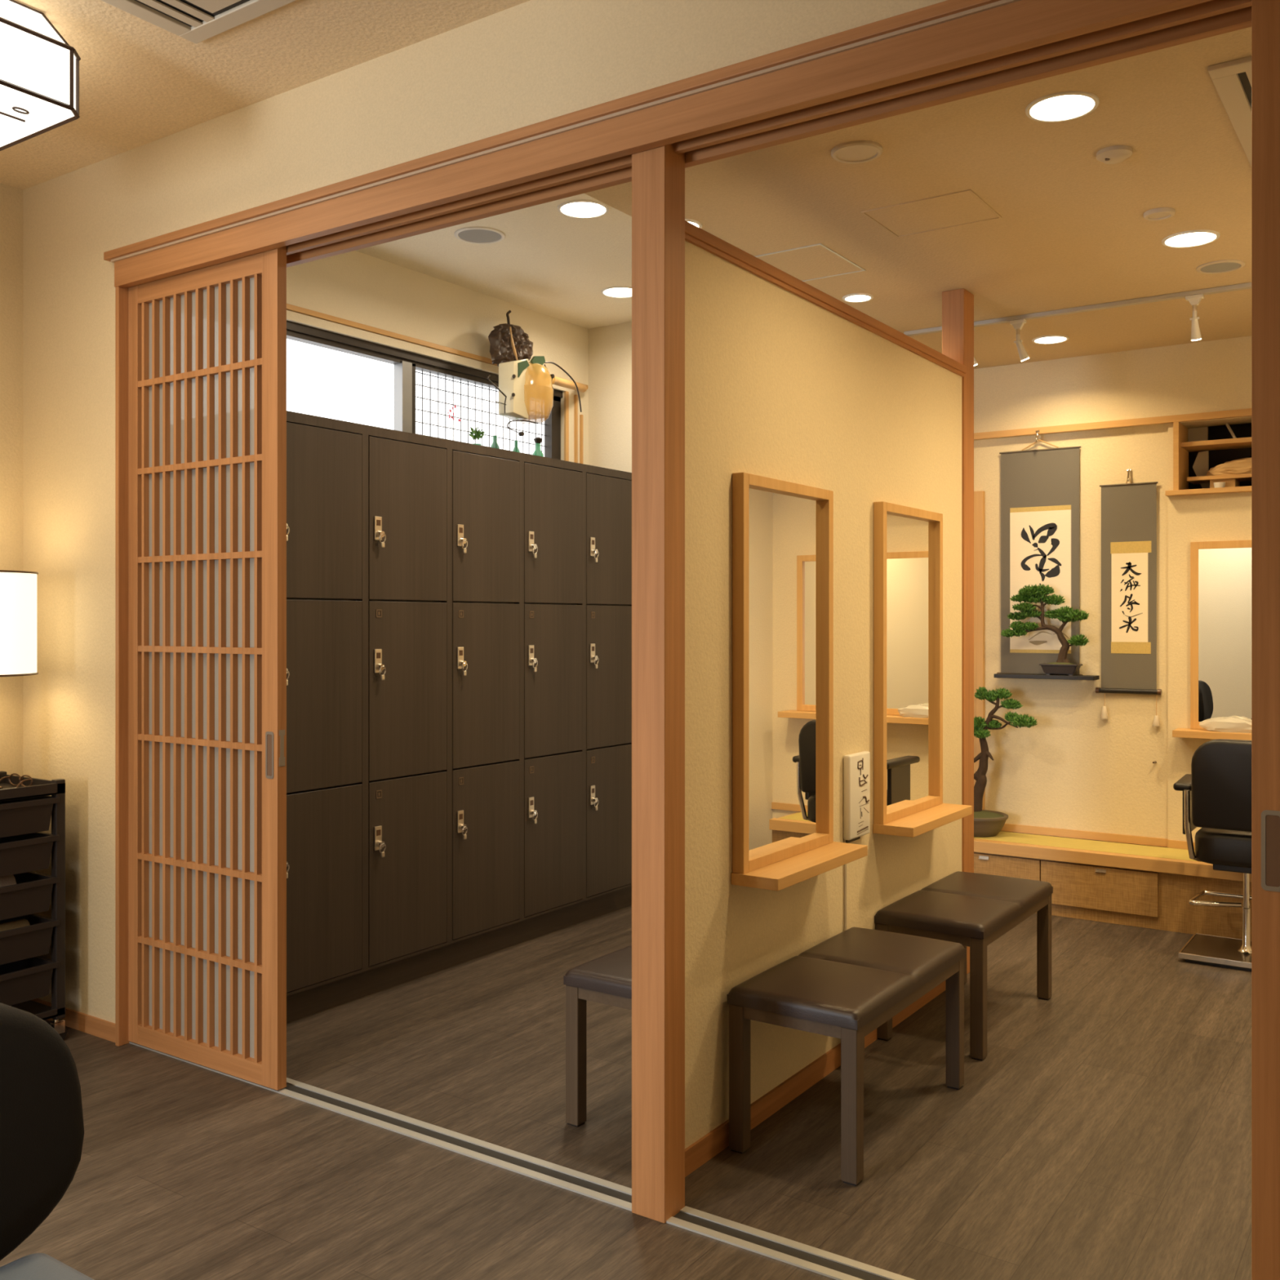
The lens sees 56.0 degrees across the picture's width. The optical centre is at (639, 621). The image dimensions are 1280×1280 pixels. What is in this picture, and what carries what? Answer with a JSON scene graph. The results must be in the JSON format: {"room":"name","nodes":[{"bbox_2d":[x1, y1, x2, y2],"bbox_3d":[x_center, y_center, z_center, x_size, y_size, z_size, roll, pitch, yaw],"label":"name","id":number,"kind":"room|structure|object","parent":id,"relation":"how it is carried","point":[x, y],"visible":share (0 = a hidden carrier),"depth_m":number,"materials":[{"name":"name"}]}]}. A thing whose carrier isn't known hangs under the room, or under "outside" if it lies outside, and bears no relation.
{"room":"hair salon","nodes":[
{"label":"hair salon","id":0,"kind":"room"},
{"bbox_2d":[0,182,22,776],"bbox_3d":[-3.474,-0.071,2.040,0.100,2.743,4.870,0,0,34],"label":"wall","id":1,"kind":"structure","parent":0,"point":[11,197],"depth_m":3.99,"materials":[{"name":"beige paint"}]},
{"bbox_2d":[0,0,631,328],"bbox_3d":[-0.370,-1.493,1.563,5.770,0.100,7.570,0,0,34],"label":"ceiling","id":2,"kind":"structure","parent":0,"point":[141,82],"depth_m":3.34,"materials":[{"name":"paint"}]},
{"bbox_2d":[0,0,80,151],"bbox_3d":[-1.695,-1.328,2.820,0.539,0.230,0.539,0,0,34],"label":"ceiling lamp","id":3,"kind":"object","parent":2,"relation":"attached to","point":[39,69],"visible":1,"depth_m":2.82,"materials":[{"name":"white paper"}]},
{"bbox_2d":[101,0,296,44],"bbox_3d":[-0.978,-1.437,2.375,0.888,0.012,0.870,0,0,34],"label":"air conditioner","id":4,"kind":"object","parent":2,"relation":"attached to","point":[196,21],"visible":1,"depth_m":2.83,"materials":[{"name":"beige plastic"}]},
{"bbox_2d":[454,226,505,244],"bbox_3d":[-0.598,-1.440,4.493,0.188,0.006,0.188,0,0,34],"label":"ceiling speaker","id":5,"kind":"object","parent":2,"relation":"attached to","point":[477,235],"visible":1,"depth_m":4.49,"materials":[{"name":"white plastic"}]},
{"bbox_2d":[488,310,533,366],"bbox_3d":[-0.550,-1.231,5.266,0.091,0.261,0.283,0,0,34],"label":"dried leaf","id":6,"kind":"object","parent":2,"relation":"hanging from","point":[508,342],"visible":0.92,"depth_m":5.21,"materials":[{"name":"brown plant"}]},
{"bbox_2d":[557,200,608,218],"bbox_3d":[-0.198,-1.440,4.209,0.180,0.005,0.180,0,0,34],"label":"recessed light","id":7,"kind":"object","parent":2,"relation":"in","point":[584,209],"visible":1,"depth_m":4.20,"materials":[{"name":"white plastic"}]},
{"bbox_2d":[560,202,605,217],"bbox_3d":[-0.198,-1.442,4.209,0.160,0.002,0.160,0,0,34],"label":"diffuser","id":8,"kind":"object","parent":7,"relation":"attached to","point":[568,209],"depth_m":4.21,"materials":[{"name":"white plastic"}]},
{"bbox_2d":[600,285,631,297],"bbox_3d":[-0.084,-1.440,5.268,0.176,0.005,0.176,0,0,34],"label":"recessed light","id":9,"kind":"object","parent":2,"relation":"in","point":[620,291],"visible":0.76,"depth_m":5.26,"materials":[{"name":"white plastic"}]},
{"bbox_2d":[603,288,631,297],"bbox_3d":[-0.084,-1.442,5.268,0.156,0.002,0.156,0,0,34],"label":"diffuser","id":10,"kind":"object","parent":9,"relation":"attached to","point":[611,292],"depth_m":5.27,"materials":[{"name":"white plastic"}]},
{"bbox_2d":[286,250,588,464],"bbox_3d":[-0.979,-0.071,4.982,0.120,2.743,2.600,0,0,34],"label":"wall","id":11,"kind":"structure","parent":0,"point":[353,286],"depth_m":5.04,"materials":[{"name":"paint"}]},
{"bbox_2d":[286,303,587,463],"bbox_3d":[-0.976,-0.830,4.952,0.118,0.660,2.395,0,0,34],"label":"window","id":12,"kind":"structure","parent":11,"relation":"attached to","point":[330,375],"depth_m":4.93,"materials":[{"name":"glass"}]},
{"bbox_2d":[487,355,586,435],"bbox_3d":[-0.385,-0.966,5.352,0.205,0.382,1.057,0,0,20],"label":"lantern","id":13,"kind":"object","parent":12,"relation":"hanging from","point":[526,390],"visible":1,"depth_m":5.03,"materials":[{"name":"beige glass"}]},
{"bbox_2d":[22,0,946,1023],"bbox_3d":[0.268,-0.071,2.502,5.770,2.743,0.100,0,0,34],"label":"wall","id":14,"kind":"structure","parent":0,"point":[531,62],"depth_m":3.67,"materials":[{"name":"beige paint"}]},
{"bbox_2d":[31,998,115,1042],"bbox_3d":[-1.835,1.272,3.865,0.560,0.055,0.008,0,0,34],"label":"baseboard","id":15,"kind":"structure","parent":14,"relation":"attached to","point":[75,1020],"depth_m":3.80,"materials":[{"name":"brown wood"}]},
{"bbox_2d":[115,286,128,1046],"bbox_3d":[-1.567,0.099,3.736,0.018,2.402,0.122,0,0,34],"label":"door frame","id":16,"kind":"structure","parent":14,"relation":"attached to","point":[121,293],"depth_m":3.69,"materials":[{"name":"brown wood"}]},
{"bbox_2d":[103,0,1251,288],"bbox_3d":[0.023,-1.074,2.654,3.925,0.116,0.160,0,0,34],"label":"beam","id":17,"kind":"structure","parent":14,"relation":"attached to","point":[948,51],"depth_m":2.51,"materials":[{"name":"brown wood"}]},
{"bbox_2d":[588,321,631,472],"bbox_3d":[0.389,-0.071,5.563,1.490,2.743,0.100,0,0,34],"label":"wall","id":18,"kind":"structure","parent":0,"point":[610,347],"depth_m":5.87,"materials":[{"name":"paint"}]},
{"bbox_2d":[0,905,1251,1279],"bbox_3d":[-0.011,1.350,2.093,5.770,0.100,8.850,0,0,34],"label":"floor","id":19,"kind":"structure","parent":0,"point":[1103,1129],"depth_m":2.97,"materials":[{"name":"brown wood"}]},
{"bbox_2d":[0,771,66,1039],"bbox_3d":[-2.040,0.894,3.654,0.378,0.812,0.430,0,0,34],"label":"trolley","id":20,"kind":"object","parent":19,"relation":"on","point":[26,812],"visible":0.89,"depth_m":3.66,"materials":[{"name":"black plastic"}]},
{"bbox_2d":[0,919,30,931],"bbox_3d":[-1.965,0.962,3.591,0.080,0.098,0.270,0,0,34],"label":"rolled towel","id":21,"kind":"object","parent":20,"relation":"in","point":[22,922],"visible":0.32,"depth_m":3.65,"materials":[{"name":"beige fabric"}]},
{"bbox_2d":[0,569,38,789],"bbox_3d":[-2.021,0.185,3.689,0.319,0.677,0.319,0,0,34],"label":"table lamp","id":22,"kind":"object","parent":20,"relation":"on","point":[18,588],"visible":0.98,"depth_m":3.63,"materials":[{"name":"white"}]},
{"bbox_2d":[0,955,59,1005],"bbox_3d":[-2.037,1.095,3.644,0.363,0.101,0.374,0,0,34],"label":"tray","id":23,"kind":"object","parent":20,"relation":"on","point":[23,980],"depth_m":3.66,"materials":[{"name":"black plastic"}]},
{"bbox_2d":[0,913,59,964],"bbox_3d":[-2.037,0.968,3.644,0.363,0.101,0.374,0,0,34],"label":"tray","id":24,"kind":"object","parent":20,"relation":"on","point":[33,940],"depth_m":3.65,"materials":[{"name":"black plastic"}]},
{"bbox_2d":[0,871,59,920],"bbox_3d":[-2.037,0.836,3.644,0.363,0.101,0.374,0,0,34],"label":"tray","id":25,"kind":"object","parent":20,"relation":"on","point":[32,892],"depth_m":3.65,"materials":[{"name":"black plastic"}]},
{"bbox_2d":[0,831,59,876],"bbox_3d":[-2.037,0.707,3.644,0.363,0.101,0.374,0,0,34],"label":"tray","id":26,"kind":"object","parent":20,"relation":"on","point":[28,851],"depth_m":3.64,"materials":[{"name":"black plastic"}]},
{"bbox_2d":[0,795,59,837],"bbox_3d":[-2.037,0.591,3.644,0.363,0.101,0.374,0,0,34],"label":"tray","id":27,"kind":"object","parent":20,"relation":"on","point":[19,815],"depth_m":3.64,"materials":[{"name":"black plastic"}]},
{"bbox_2d":[0,774,65,801],"bbox_3d":[-2.046,0.514,3.652,0.370,0.035,0.420,0,0,34],"label":"tray","id":28,"kind":"object","parent":20,"relation":"on","point":[40,790],"depth_m":3.68,"materials":[{"name":"black plastic"}]},
{"bbox_2d":[10,1000,65,1020],"bbox_3d":[-2.046,1.202,3.652,0.370,0.025,0.420,0,0,34],"label":"shelf","id":29,"kind":"object","parent":20,"relation":"attached to","point":[56,1011],"depth_m":3.72,"materials":[{"name":"black plastic"}]},
{"bbox_2d":[0,1002,93,1279],"bbox_3d":[-0.771,0.892,1.298,0.594,0.815,0.570,0,0,34],"label":"salon chair","id":30,"kind":"object","parent":19,"relation":"on","point":[42,1126],"visible":1,"depth_m":1.57,"materials":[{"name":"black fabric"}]},
{"bbox_2d":[286,410,365,1022],"bbox_3d":[-1.230,0.312,4.075,0.464,1.975,0.417,0,0,34],"label":"locker","id":31,"kind":"object","parent":19,"relation":"on","point":[326,457],"visible":0.3,"depth_m":3.98,"materials":[{"name":"brown wood"}]},
{"bbox_2d":[128,1041,631,1211],"bbox_3d":[-0.772,1.298,3.214,1.884,0.004,0.080,0,0,34],"label":"door track","id":32,"kind":"object","parent":19,"relation":"on","point":[606,1191],"visible":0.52,"depth_m":2.99,"materials":[{"name":"grey metal"}]},
{"bbox_2d":[128,245,286,1090],"bbox_3d":[-1.278,0.121,3.523,0.699,2.342,0.034,0,0,34],"label":"door","id":33,"kind":"structure","parent":32,"relation":"on","point":[207,345],"depth_m":3.50,"materials":[{"name":"brown wood"}]},
{"bbox_2d":[359,425,449,998],"bbox_3d":[-0.996,0.312,4.420,0.464,1.975,0.417,0,0,34],"label":"locker","id":34,"kind":"object","parent":19,"relation":"on","point":[407,474],"visible":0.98,"depth_m":4.30,"materials":[{"name":"brown wood"}]},
{"bbox_2d":[443,440,521,968],"bbox_3d":[-0.761,0.312,4.765,0.464,1.975,0.417,0,0,34],"label":"locker","id":35,"kind":"object","parent":19,"relation":"on","point":[486,482],"visible":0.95,"depth_m":4.63,"materials":[{"name":"brown wood"}]},
{"bbox_2d":[515,453,584,944],"bbox_3d":[-0.527,0.312,5.110,0.464,1.975,0.417,0,0,34],"label":"locker","id":36,"kind":"object","parent":19,"relation":"on","point":[553,490],"visible":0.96,"depth_m":4.98,"materials":[{"name":"brown wood"}]},
{"bbox_2d":[563,945,631,1127],"bbox_3d":[0.152,1.096,3.318,0.345,0.408,0.735,0,0,34],"label":"bench","id":37,"kind":"object","parent":19,"relation":"on","point":[606,980],"visible":0.18,"depth_m":3.10,"materials":[{"name":"brown leather"}]},
{"bbox_2d":[563,945,631,999],"bbox_3d":[0.152,0.915,3.318,0.345,0.046,0.735,0,0,34],"label":"cushion","id":38,"kind":"object","parent":37,"relation":"on","point":[607,976],"depth_m":3.08,"materials":[{"name":"brown leather"}]},
{"bbox_2d":[577,464,631,923],"bbox_3d":[-0.292,0.312,5.455,0.464,1.975,0.417,0,0,34],"label":"locker","id":39,"kind":"object","parent":19,"relation":"on","point":[607,491],"visible":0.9,"depth_m":5.31,"materials":[{"name":"brown wood"}]},
{"bbox_2d":[631,142,684,1223],"bbox_3d":[0.041,0.119,2.656,0.087,2.362,0.084,0,0,34],"label":"post","id":40,"kind":"object","parent":19,"relation":"on","point":[658,174],"visible":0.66,"depth_m":2.63,"materials":[{"name":"brown wood"}]},
{"bbox_2d":[666,1205,915,1279],"bbox_3d":[0.842,1.298,2.116,1.846,0.004,0.080,0,0,34],"label":"door track","id":41,"kind":"object","parent":19,"relation":"on","point":[817,1260],"visible":1,"depth_m":2.49,"materials":[{"name":"grey metal"}]},
{"bbox_2d":[1251,0,1279,1279],"bbox_3d":[1.293,0.121,1.776,0.698,2.342,0.034,0,0,34],"label":"door","id":42,"kind":"structure","parent":41,"relation":"on","point":[1265,14],"depth_m":1.95,"materials":[{"name":"brown wood"}]},
{"bbox_2d":[727,927,965,1186],"bbox_3d":[0.563,1.096,3.163,0.345,0.408,0.735,0,0,34],"label":"bench","id":43,"kind":"object","parent":19,"relation":"on","point":[850,984],"visible":1,"depth_m":2.95,"materials":[{"name":"brown leather"}]},
{"bbox_2d":[727,927,965,1030],"bbox_3d":[0.563,0.915,3.163,0.345,0.046,0.735,0,0,34],"label":"cushion","id":44,"kind":"object","parent":43,"relation":"on","point":[855,978],"depth_m":3.02,"materials":[{"name":"brown leather"}]},
{"bbox_2d":[942,288,973,973],"bbox_3d":[1.182,0.040,4.474,0.085,2.520,0.110,0,0,34],"label":"post","id":45,"kind":"object","parent":19,"relation":"on","point":[957,305],"visible":0.52,"depth_m":4.43,"materials":[{"name":"brown wood"}]},
{"bbox_2d":[874,871,1053,1060],"bbox_3d":[1.078,1.096,3.953,0.345,0.408,0.735,0,0,34],"label":"bench","id":46,"kind":"object","parent":19,"relation":"on","point":[973,910],"visible":0.99,"depth_m":3.75,"materials":[{"name":"brown leather"}]},
{"bbox_2d":[874,871,1053,939],"bbox_3d":[1.078,0.915,3.953,0.345,0.046,0.735,0,0,34],"label":"cushion","id":47,"kind":"object","parent":46,"relation":"on","point":[958,905],"depth_m":3.79,"materials":[{"name":"brown leather"}]},
{"bbox_2d":[973,831,1251,940],"bbox_3d":[2.221,1.149,5.225,2.000,0.301,0.339,0,0,34],"label":"platform","id":48,"kind":"object","parent":19,"relation":"on","point":[1140,886],"visible":0.57,"depth_m":5.17,"materials":[{"name":"brown wood"}]},
{"bbox_2d":[973,686,1037,836],"bbox_3d":[1.647,0.652,5.615,0.418,0.694,0.274,0,0,34],"label":"bonsai","id":49,"kind":"object","parent":48,"relation":"on","point":[987,823],"visible":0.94,"depth_m":5.60,"materials":[{"name":"green plant"}]},
{"bbox_2d":[1173,738,1251,971],"bbox_3d":[2.326,0.869,4.618,0.507,0.862,0.487,0,0,34],"label":"chair","id":50,"kind":"object","parent":19,"relation":"on","point":[1217,790],"visible":0.83,"depth_m":4.50,"materials":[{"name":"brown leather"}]},
{"bbox_2d":[684,240,961,1177],"bbox_3d":[0.589,0.200,3.578,0.058,2.200,2.040,0,0,34],"label":"wall","id":51,"kind":"structure","parent":0,"point":[780,385],"depth_m":3.25,"materials":[{"name":"beige paint"}]},
{"bbox_2d":[731,472,867,890],"bbox_3d":[0.433,0.143,3.192,0.132,1.028,0.538,0,0,34],"label":"wall mirror","id":52,"kind":"object","parent":51,"relation":"attached to","point":[783,531],"visible":1,"depth_m":3.20,"materials":[{"name":"brown wood"}]},
{"bbox_2d":[731,841,867,890],"bbox_3d":[0.433,0.642,3.192,0.132,0.029,0.538,0,0,34],"label":"shelf","id":53,"kind":"object","parent":52,"relation":"attached to","point":[790,868],"depth_m":3.11,"materials":[{"name":"brown wood"}]},
{"bbox_2d":[684,220,966,377],"bbox_3d":[0.589,-0.915,3.583,0.076,0.039,2.050,0,0,34],"label":"trim","id":54,"kind":"structure","parent":51,"relation":"attached to","point":[694,234],"depth_m":3.35,"materials":[{"name":"brown wood"}]},
{"bbox_2d":[843,751,870,930],"bbox_3d":[0.651,0.817,3.608,0.026,0.843,0.150,0,0,34],"label":"wall plaque","id":55,"kind":"object","parent":51,"relation":"attached to","point":[856,766],"visible":0.97,"depth_m":3.58,"materials":[{"name":"white plastic"}]},
{"bbox_2d":[872,501,972,837],"bbox_3d":[0.927,0.143,3.920,0.132,1.028,0.538,0,0,34],"label":"wall mirror","id":56,"kind":"object","parent":51,"relation":"attached to","point":[908,541],"visible":1,"depth_m":3.92,"materials":[{"name":"brown wood"}]},
{"bbox_2d":[872,803,972,837],"bbox_3d":[0.927,0.642,3.920,0.132,0.029,0.538,0,0,34],"label":"shelf","id":57,"kind":"object","parent":56,"relation":"attached to","point":[924,818],"depth_m":3.82,"materials":[{"name":"brown wood"}]},
{"bbox_2d":[585,26,1251,368],"bbox_3d":[1.519,-1.381,4.058,2.350,0.323,3.880,0,0,34],"label":"ceiling","id":58,"kind":"structure","parent":0,"point":[1072,231],"depth_m":3.52,"materials":[{"name":"beige paint"}]},
{"bbox_2d":[755,243,866,281],"bbox_3d":[0.566,-1.218,4.110,0.285,0.003,0.355,0,0,34],"label":"ceiling hatch","id":59,"kind":"object","parent":58,"relation":"attached to","point":[816,261],"visible":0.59,"depth_m":4.08,"materials":[{"name":"white paint"}]},
{"bbox_2d":[831,140,882,163],"bbox_3d":[0.562,-1.215,3.120,0.132,0.010,0.132,0,0,34],"label":"ceiling vent","id":60,"kind":"object","parent":58,"relation":"in","point":[857,151],"visible":1,"depth_m":3.11,"materials":[{"name":"beige plastic"}]},
{"bbox_2d":[842,293,873,302],"bbox_3d":[0.821,-1.218,4.532,0.116,0.005,0.116,0,0,34],"label":"recessed light","id":61,"kind":"object","parent":58,"relation":"in","point":[857,297],"visible":1,"depth_m":4.53,"materials":[{"name":"white plastic"}]},
{"bbox_2d":[861,189,1001,237],"bbox_3d":[0.875,-1.218,3.608,0.333,0.003,0.282,0,0,34],"label":"ceiling hatch","id":62,"kind":"object","parent":58,"relation":"attached to","point":[964,207],"visible":1,"depth_m":3.60,"materials":[{"name":"beige paint"}]},
{"bbox_2d":[1031,334,1069,343],"bbox_3d":[1.774,-1.218,5.202,0.152,0.005,0.152,0,0,34],"label":"recessed light","id":63,"kind":"object","parent":58,"relation":"in","point":[1054,339],"visible":1,"depth_m":5.19,"materials":[{"name":"white plastic"}]},
{"bbox_2d":[1025,90,1099,122],"bbox_3d":[1.000,-1.218,2.851,0.166,0.005,0.166,0,0,34],"label":"recessed light","id":64,"kind":"object","parent":58,"relation":"in","point":[1063,106],"visible":1,"depth_m":2.85,"materials":[{"name":"white plastic"}]},
{"bbox_2d":[1030,94,1093,119],"bbox_3d":[1.000,-1.218,2.851,0.146,0.002,0.146,0,0,34],"label":"diffuser","id":65,"kind":"object","parent":64,"relation":"attached to","point":[1049,107],"depth_m":2.85,"materials":[{"name":"white plastic"}]},
{"bbox_2d":[903,282,1251,336],"bbox_3d":[1.925,-1.212,4.532,1.950,0.016,0.030,0,0,34],"label":"track rail","id":66,"kind":"object","parent":58,"relation":"attached to","point":[1243,286],"visible":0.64,"depth_m":4.63,"materials":[{"name":"beige"}]},
{"bbox_2d":[1009,318,1029,361],"bbox_3d":[1.522,-1.122,4.822,0.068,0.164,0.055,0,0,34],"label":"track spotlight","id":67,"kind":"object","parent":66,"relation":"hanging from","point":[1018,324],"visible":1,"depth_m":4.81,"materials":[{"name":"white plastic"}]},
{"bbox_2d":[1185,293,1204,341],"bbox_3d":[2.057,-1.121,4.459,0.060,0.165,0.056,0,0,34],"label":"track spotlight","id":68,"kind":"object","parent":66,"relation":"hanging from","point":[1194,300],"visible":1,"depth_m":4.44,"materials":[{"name":"white plastic"}]},
{"bbox_2d":[1096,145,1132,164],"bbox_3d":[1.232,-1.208,3.128,0.088,0.024,0.088,0,0,34],"label":"smoke detector","id":69,"kind":"object","parent":58,"relation":"attached to","point":[1114,154],"visible":1,"depth_m":3.10,"materials":[{"name":"beige plastic"}]},
{"bbox_2d":[1143,207,1175,221],"bbox_3d":[1.549,-1.214,3.590,0.088,0.012,0.088,0,0,34],"label":"ceiling sensor","id":70,"kind":"object","parent":58,"relation":"attached to","point":[1161,213],"visible":1,"depth_m":3.58,"materials":[{"name":"beige plastic"}]},
{"bbox_2d":[1161,229,1220,248],"bbox_3d":[1.754,-1.218,3.834,0.170,0.005,0.170,0,0,34],"label":"recessed light","id":71,"kind":"object","parent":58,"relation":"in","point":[1190,238],"visible":1,"depth_m":3.83,"materials":[{"name":"white plastic"}]},
{"bbox_2d":[1164,232,1216,246],"bbox_3d":[1.754,-1.218,3.834,0.150,0.002,0.150,0,0,34],"label":"diffuser","id":72,"kind":"object","parent":71,"relation":"attached to","point":[1179,239],"depth_m":3.84,"materials":[{"name":"white plastic"}]},
{"bbox_2d":[1195,259,1244,274],"bbox_3d":[1.994,-1.217,4.134,0.152,0.006,0.152,0,0,34],"label":"ceiling speaker","id":73,"kind":"object","parent":58,"relation":"attached to","point":[1224,265],"visible":1,"depth_m":4.12,"materials":[{"name":"beige plastic"}]},
{"bbox_2d":[1208,56,1251,165],"bbox_3d":[1.669,-1.214,2.879,0.435,0.012,0.862,0,0,34],"label":"air conditioner","id":74,"kind":"object","parent":58,"relation":"attached to","point":[1232,80],"visible":0.44,"depth_m":2.75,"materials":[{"name":"beige plastic"}]},
{"bbox_2d":[973,809,1008,836],"bbox_3d":[1.587,0.943,5.656,0.274,0.112,0.274,0,0,34],"label":"pot","id":75,"kind":"object","parent":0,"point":[987,823],"depth_m":5.56,"materials":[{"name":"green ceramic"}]},
{"bbox_2d":[1039,662,1082,675],"bbox_3d":[1.931,0.216,5.524,0.171,0.060,0.093,0,0,34],"label":"pot","id":76,"kind":"object","parent":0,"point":[1056,668],"depth_m":5.49,"materials":[{"name":"grey ceramic"}]},
{"bbox_2d":[973,335,1251,847],"bbox_3d":[2.418,0.040,5.381,2.350,2.520,0.180,0,0,34],"label":"wall","id":77,"kind":"structure","parent":0,"point":[1075,769],"depth_m":5.49,"materials":[{"name":"beige paint"}]},
{"bbox_2d":[973,490,984,809],"bbox_3d":[1.569,0.185,5.856,0.212,1.626,0.027,0,0,34],"label":"panel","id":78,"kind":"object","parent":77,"relation":"attached to","point":[979,496],"visible":0.24,"depth_m":5.80,"materials":[{"name":"brown wood"}]},
{"bbox_2d":[994,673,1099,679],"bbox_3d":[1.885,0.255,5.577,0.452,0.018,0.135,0,0,34],"label":"wall shelf","id":79,"kind":"object","parent":77,"relation":"attached to","point":[996,675],"visible":0.98,"depth_m":5.52,"materials":[{"name":"black paint"}]},
{"bbox_2d":[1000,583,1089,675],"bbox_3d":[1.873,0.035,5.564,0.404,0.422,0.121,0,0,34],"label":"bonsai","id":80,"kind":"object","parent":79,"relation":"on","point":[1063,665],"visible":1,"depth_m":5.55,"materials":[{"name":"green plant"}]},
{"bbox_2d":[1000,823,1195,850],"bbox_3d":[2.370,0.983,5.310,2.150,0.035,0.032,0,0,34],"label":"baseboard","id":81,"kind":"structure","parent":77,"relation":"attached to","point":[1133,839],"depth_m":5.50,"materials":[{"name":"brown wood"}]},
{"bbox_2d":[973,408,1251,439],"bbox_3d":[2.361,-0.892,5.298,2.150,0.030,0.022,0,0,34],"label":"rail","id":82,"kind":"object","parent":77,"relation":"attached to","point":[1241,412],"visible":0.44,"depth_m":5.43,"materials":[{"name":"brown wood"}]},
{"bbox_2d":[1035,429,1039,441],"bbox_3d":[1.852,-0.866,5.612,0.016,0.061,0.036,0,0,34],"label":"hook","id":83,"kind":"object","parent":82,"relation":"attached to","point":[1037,431],"visible":1,"depth_m":5.61,"materials":[{"name":"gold metal"}]},
{"bbox_2d":[996,439,1083,678],"bbox_3d":[1.872,-0.292,5.646,0.394,1.124,0.027,0,0,34],"label":"scroll","id":84,"kind":"object","parent":83,"relation":"hanging from","point":[1040,487],"visible":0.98,"depth_m":5.65,"materials":[{"name":"grey fabric"}]},
{"bbox_2d":[1028,631,1069,644],"bbox_3d":[1.911,0.078,5.623,0.189,0.066,0.001,0,0,34],"label":"painting","id":85,"kind":"object","parent":84,"relation":"attached to","point":[1035,637],"depth_m":5.63,"materials":[{"name":"beige paper"}]},
{"bbox_2d":[1127,468,1131,481],"bbox_3d":[2.202,-0.660,5.423,0.016,0.061,0.036,0,0,34],"label":"hook","id":86,"kind":"object","parent":77,"relation":"attached to","point":[1129,470],"visible":1,"depth_m":5.42,"materials":[{"name":"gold metal"}]},
{"bbox_2d":[1095,477,1161,726],"bbox_3d":[2.198,-0.096,5.422,0.279,1.123,0.034,0,0,34],"label":"scroll","id":87,"kind":"object","parent":86,"relation":"hanging from","point":[1128,510],"visible":1,"depth_m":5.42,"materials":[{"name":"grey fabric"}]},
{"bbox_2d":[1164,422,1251,496],"bbox_3d":[2.709,-0.714,5.174,0.795,0.322,0.255,0,0,34],"label":"trim","id":88,"kind":"structure","parent":77,"relation":"attached to","point":[1180,455],"depth_m":5.28,"materials":[{"name":"brown wood"}]},
{"bbox_2d":[1192,450,1209,488],"bbox_3d":[2.541,-0.670,5.398,0.115,0.190,0.015,0,0,34],"label":"panel","id":89,"kind":"object","parent":88,"relation":"on","point":[1201,465],"visible":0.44,"depth_m":5.40,"materials":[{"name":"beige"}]},
{"bbox_2d":[1209,478,1239,488],"bbox_3d":[2.763,-0.598,5.177,0.550,0.044,0.130,0,0,34],"label":"support","id":90,"kind":"object","parent":88,"relation":"on","point":[1233,482],"visible":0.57,"depth_m":5.25,"materials":[{"name":"brown wood"}]},
{"bbox_2d":[1186,473,1251,484],"bbox_3d":[2.734,-0.628,5.197,0.660,0.017,0.170,0,0,34],"label":"board","id":91,"kind":"object","parent":90,"relation":"on","point":[1241,477],"visible":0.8,"depth_m":5.26,"materials":[{"name":"brown wood"}]},
{"bbox_2d":[1206,457,1251,475],"bbox_3d":[2.751,-0.677,5.178,0.579,0.076,0.188,0,0,34],"label":"bundle","id":92,"kind":"object","parent":91,"relation":"on","point":[1243,465],"visible":0.59,"depth_m":5.22,"materials":[{"name":"brown fabric"}]},
{"bbox_2d":[1172,539,1251,740],"bbox_3d":[2.734,0.076,4.975,0.970,0.845,0.134,0,0,34],"label":"wall mirror","id":93,"kind":"object","parent":77,"relation":"attached to","point":[1220,571],"visible":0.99,"depth_m":5.18,"materials":[{"name":"brown wood"}]},
{"bbox_2d":[1172,728,1251,740],"bbox_3d":[2.734,0.484,4.975,0.970,0.030,0.134,0,0,34],"label":"shelf","id":94,"kind":"object","parent":93,"relation":"attached to","point":[1199,733],"depth_m":5.12,"materials":[{"name":"brown wood"}]},
{"bbox_2d":[1199,716,1251,733],"bbox_3d":[2.506,0.437,5.118,0.238,0.063,0.081,0,0,34],"label":"packet","id":95,"kind":"object","parent":93,"relation":"on","point":[1231,724],"visible":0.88,"depth_m":5.09,"materials":[{"name":"white"}]},
{"bbox_2d":[1181,436,1251,452],"bbox_3d":[2.726,-0.780,5.199,0.687,0.020,0.195,0,0,34],"label":"shelf","id":96,"kind":"object","parent":77,"relation":"attached to","point":[1241,442],"visible":0.8,"depth_m":5.27,"materials":[{"name":"brown wood"}]},
{"bbox_2d":[1187,426,1208,441],"bbox_3d":[2.518,-0.833,5.431,0.081,0.082,0.015,0,0,34],"label":"panel","id":97,"kind":"object","parent":96,"relation":"on","point":[1194,434],"visible":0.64,"depth_m":5.42,"materials":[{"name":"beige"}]},
{"bbox_2d":[1187,422,1251,488],"bbox_3d":[2.820,-0.735,5.338,0.795,0.380,0.200,0,0,34],"label":"panel","id":98,"kind":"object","parent":77,"relation":"attached to","point":[1216,457],"depth_m":5.53,"materials":[{"name":"black"}]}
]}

